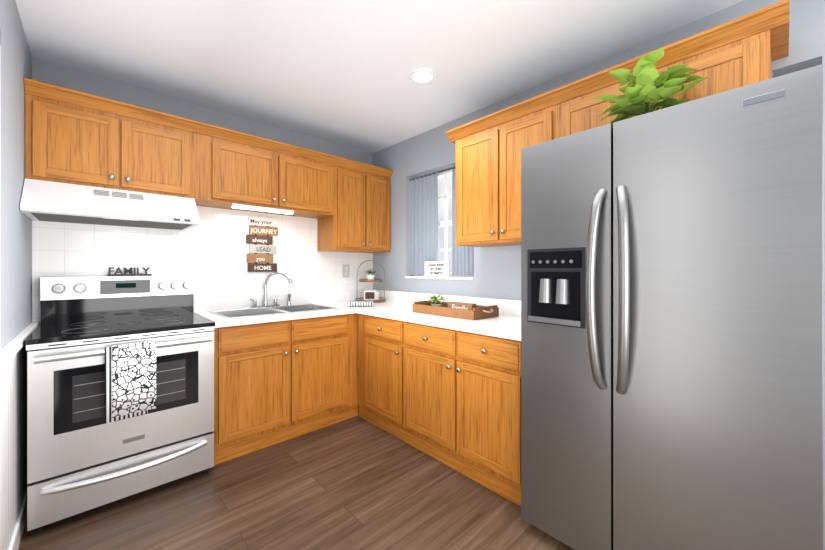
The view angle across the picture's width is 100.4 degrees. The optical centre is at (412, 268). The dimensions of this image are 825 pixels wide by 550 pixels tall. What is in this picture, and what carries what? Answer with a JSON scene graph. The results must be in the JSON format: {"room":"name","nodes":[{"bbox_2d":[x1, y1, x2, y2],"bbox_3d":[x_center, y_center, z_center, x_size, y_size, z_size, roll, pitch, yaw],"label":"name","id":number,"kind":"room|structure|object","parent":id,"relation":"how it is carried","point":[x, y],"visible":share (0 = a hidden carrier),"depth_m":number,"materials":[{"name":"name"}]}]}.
{"room":"kitchen","nodes":[
{"label":"kitchen","id":0,"kind":"room"},
{"bbox_2d":[0,0,38,549],"bbox_3d":[-0.682,0.001,0.266,0.170,2.480,4.700,0,0,-43],"label":"wall","id":1,"kind":"structure","parent":0,"point":[18,326],"depth_m":1.52,"materials":[{"name":"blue paint"}]},
{"bbox_2d":[32,58,372,324],"bbox_3d":[-1.383,0.001,2.915,3.070,2.480,0.145,0,0,-43],"label":"wall","id":2,"kind":"structure","parent":0,"point":[210,252],"depth_m":2.62,"materials":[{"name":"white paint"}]},
{"bbox_2d":[24,77,211,206],"bbox_3d":[-1.818,-0.727,2.189,0.840,0.513,0.320,0,0,-43],"label":"upper cabinet","id":3,"kind":"object","parent":2,"relation":"attached to","point":[72,136],"depth_m":2.02,"materials":[{"name":"brown wood"}]},
{"bbox_2d":[20,178,199,229],"bbox_3d":[-1.791,-0.373,2.101,0.758,0.190,0.486,0,0,-43],"label":"range hood","id":4,"kind":"object","parent":3,"relation":"attached to","point":[46,201],"visible":1,"depth_m":1.95,"materials":[{"name":"white metal"}]},
{"bbox_2d":[246,216,277,271],"bbox_3d":[-1.271,-0.203,2.908,0.260,0.462,0.015,0,0,-43],"label":"planks","id":5,"kind":"object","parent":2,"relation":"attached to","point":[266,264],"visible":1,"depth_m":2.90,"materials":[{"name":"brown wood"}]},
{"bbox_2d":[204,125,335,219],"bbox_3d":[-1.181,-0.727,2.781,1.060,0.513,0.320,0,0,-43],"label":"upper cabinet","id":6,"kind":"object","parent":2,"relation":"attached to","point":[251,173],"depth_m":2.65,"materials":[{"name":"brown wood"}]},
{"bbox_2d":[193,291,363,310],"bbox_3d":[-1.026,0.275,3.119,1.654,0.100,0.020,0,0,-43],"label":"backsplash","id":7,"kind":"structure","parent":2,"relation":"attached to","point":[333,296],"depth_m":2.86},
{"bbox_2d":[342,264,349,277],"bbox_3d":[-0.672,0.026,3.472,0.084,0.132,0.006,0,0,-43],"label":"electrical outlet plate","id":8,"kind":"object","parent":2,"relation":"attached to","point":[345,270],"visible":1,"depth_m":3.47,"materials":[{"name":"beige plastic"}]},
{"bbox_2d":[317,156,391,252],"bbox_3d":[-0.557,-0.574,3.361,0.644,0.820,0.320,0,0,-43],"label":"upper cabinet","id":9,"kind":"object","parent":2,"relation":"attached to","point":[361,222],"depth_m":3.22,"materials":[{"name":"brown wood"}]},
{"bbox_2d":[18,415,573,549],"bbox_3d":[0.263,1.301,1.145,3.070,0.120,5.300,0,0,-43],"label":"floor","id":10,"kind":"structure","parent":0,"point":[356,483],"depth_m":1.77,"materials":[{"name":"brown wood"}]},
{"bbox_2d":[25,275,214,531],"bbox_3d":[-1.664,0.646,2.021,0.764,1.190,0.776,0,0,-43],"label":"range","id":11,"kind":"object","parent":10,"relation":"on","point":[120,387],"visible":1,"depth_m":1.78,"materials":[{"name":"silver metal"}]},
{"bbox_2d":[107,267,151,275],"bbox_3d":[-1.877,0.022,2.284,0.227,0.057,0.018,0,0,-43],"label":"family sign","id":12,"kind":"object","parent":11,"relation":"on","point":[130,271],"visible":0.98,"depth_m":2.27,"materials":[{"name":"black plastic"}]},
{"bbox_2d":[213,315,356,464],"bbox_3d":[-1.057,0.803,2.700,1.030,0.875,0.606,0,0,-43],"label":"base cabinet","id":13,"kind":"object","parent":10,"relation":"on","point":[275,383],"depth_m":2.42,"materials":[{"name":"brown wood"}]},
{"bbox_2d":[193,307,340,326],"bbox_3d":[-1.095,0.345,2.644,0.907,0.040,0.622,0,0,-43],"label":"countertop","id":14,"kind":"structure","parent":13,"relation":"on","point":[245,320],"depth_m":2.37,"materials":[{"name":"white stone"}]},
{"bbox_2d":[209,303,328,318],"bbox_3d":[-1.071,0.418,2.697,0.850,0.193,0.525,0,0,-43],"label":"sink","id":15,"kind":"object","parent":14,"relation":"in","point":[226,312],"depth_m":2.76,"materials":[{"name":"silver metal"}]},
{"bbox_2d":[253,271,292,306],"bbox_3d":[-1.142,0.173,2.850,0.325,0.297,0.183,0,0,-43],"label":"faucet","id":16,"kind":"object","parent":14,"relation":"on","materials":[{"name":"silver metal"}]},
{"bbox_2d":[357,315,360,416],"bbox_3d":[-0.452,0.803,3.263,0.624,0.875,0.606,0,0,-43],"label":"base cabinet","id":17,"kind":"object","parent":10,"relation":"on","point":[358,316],"depth_m":2.86,"materials":[{"name":"brown wood"}]},
{"bbox_2d":[361,315,392,434],"bbox_3d":[0.009,0.803,2.782,0.604,0.875,0.528,0,0,-43],"label":"base cabinet","id":18,"kind":"object","parent":10,"relation":"on","point":[376,334],"depth_m":2.65,"materials":[{"name":"brown wood"}]},
{"bbox_2d":[393,319,520,505],"bbox_3d":[0.452,0.803,2.306,0.604,0.875,1.006,0,0,-43],"label":"base cabinet","id":19,"kind":"object","parent":10,"relation":"on","point":[445,390],"depth_m":2.04,"materials":[{"name":"brown wood"}]},
{"bbox_2d":[329,299,520,342],"bbox_3d":[0.025,0.345,2.654,0.747,0.040,2.132,0,0,-43],"label":"countertop","id":20,"kind":"structure","parent":19,"relation":"on","point":[503,326],"depth_m":2.23,"materials":[{"name":"white stone"}]},
{"bbox_2d":[348,301,372,305],"bbox_3d":[-0.448,0.303,2.982,0.211,0.036,0.164,0,0,-5],"label":"towel","id":21,"kind":"object","parent":20,"relation":"on","point":[360,303],"visible":1,"depth_m":2.91,"materials":[{"name":"white fabric"}]},
{"bbox_2d":[355,260,385,302],"bbox_3d":[-0.409,0.119,3.366,0.302,0.408,0.302,0,0,-43],"label":"tiered tray","id":22,"kind":"object","parent":20,"relation":"on","point":[373,296],"visible":1,"depth_m":3.31,"materials":[{"name":"brown wood"}]},
{"bbox_2d":[363,268,377,280],"bbox_3d":[-0.415,0.060,3.369,0.134,0.111,0.139,0,0,-43],"label":"plant","id":23,"kind":"object","parent":22,"relation":"on","point":[369,276],"depth_m":3.34,"materials":[{"name":"green plant"}]},
{"bbox_2d":[412,294,498,319],"bbox_3d":[0.293,0.257,2.442,0.280,0.133,0.634,0,0,-43],"label":"tray","id":24,"kind":"object","parent":20,"relation":"on","point":[462,310],"visible":1,"depth_m":2.33,"materials":[{"name":"brown wood"}]},
{"bbox_2d":[424,294,450,310],"bbox_3d":[0.178,0.251,2.566,0.192,0.120,0.191,0,0,-43],"label":"plant","id":25,"kind":"object","parent":24,"relation":"on","point":[431,302],"depth_m":2.56,"materials":[{"name":"green plant"}]},
{"bbox_2d":[521,56,822,549],"bbox_3d":[1.048,0.322,1.492,0.772,1.838,0.920,0,0,-43],"label":"refrigerator","id":26,"kind":"object","parent":10,"relation":"on","point":[671,327],"visible":1,"depth_m":1.18,"materials":[{"name":"silver metal"}]},
{"bbox_2d":[594,49,709,124],"bbox_3d":[0.973,-0.689,1.419,0.343,0.307,0.382,0,0,-43],"label":"potted plant","id":27,"kind":"object","parent":26,"relation":"on","point":[648,83],"visible":0.77,"depth_m":1.38,"materials":[{"name":"plant"}]},
{"bbox_2d":[15,0,744,153],"bbox_3d":[0.263,-1.299,1.145,3.070,0.120,5.300,0,0,-43],"label":"ceiling","id":28,"kind":"structure","parent":0,"point":[337,71],"depth_m":1.94,"materials":[{"name":"white paint"}]},
{"bbox_2d":[411,68,433,82],"bbox_3d":[0.065,-1.232,2.202,0.150,0.013,0.150,0,0,-43],"label":"recessed light","id":29,"kind":"object","parent":28,"relation":"in","point":[422,75],"visible":1,"depth_m":2.19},
{"bbox_2d":[372,0,824,549],"bbox_3d":[1.234,0.001,2.047,0.180,2.480,4.700,0,0,-43],"label":"wall","id":30,"kind":"structure","parent":0,"point":[497,272],"depth_m":2.59,"materials":[{"name":"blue paint"}]},
{"bbox_2d":[405,169,473,279],"bbox_3d":[0.271,-0.395,3.070,0.188,0.976,0.808,0,0,-43],"label":"window","id":31,"kind":"structure","parent":30,"relation":"in","point":[446,223],"depth_m":3.09,"materials":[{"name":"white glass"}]},
{"bbox_2d":[425,261,449,276],"bbox_3d":[0.216,0.004,3.032,0.021,0.135,0.290,0,0,-43],"label":"block","id":32,"kind":"object","parent":31,"relation":"on","point":[437,268],"visible":1,"depth_m":3.01,"materials":[{"name":"white wood"}]},
{"bbox_2d":[410,166,473,275],"bbox_3d":[0.251,-0.408,3.052,0.032,0.938,0.806,0,0,-43],"label":"vertical blinds","id":33,"kind":"object","parent":31,"relation":"attached to","point":[424,223],"visible":0.65,"depth_m":3.16,"materials":[{"name":"grey"}]},
{"bbox_2d":[376,291,520,314],"bbox_3d":[0.298,0.275,2.894,0.020,0.100,2.112,0,0,-43],"label":"backsplash","id":34,"kind":"structure","parent":30,"relation":"attached to","point":[511,307],"depth_m":2.78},
{"bbox_2d":[452,89,555,246],"bbox_3d":[0.662,-0.574,2.283,0.320,0.820,0.740,0,0,-43],"label":"upper cabinet","id":35,"kind":"object","parent":30,"relation":"attached to","point":[488,148],"depth_m":2.19,"materials":[{"name":"brown wood"}]},
{"bbox_2d":[556,62,623,138],"bbox_3d":[1.072,-0.801,1.842,0.320,0.365,0.464,0,0,-43],"label":"upper cabinet","id":36,"kind":"object","parent":30,"relation":"attached to","point":[577,110],"depth_m":1.79,"materials":[{"name":"brown wood"}]},
{"bbox_2d":[624,3,775,117],"bbox_3d":[1.314,-0.801,1.581,0.320,0.365,0.464,0,0,-43],"label":"upper cabinet","id":37,"kind":"object","parent":30,"relation":"attached to","point":[738,52],"depth_m":1.39,"materials":[{"name":"brown wood"}]},
{"label":"outside","id":38,"kind":"structure","parent":0,"visible":0},
{"bbox_2d":[438,175,451,271],"bbox_3d":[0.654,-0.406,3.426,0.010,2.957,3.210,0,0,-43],"label":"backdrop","id":39,"kind":"structure","parent":38,"point":[441,229],"depth_m":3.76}
]}

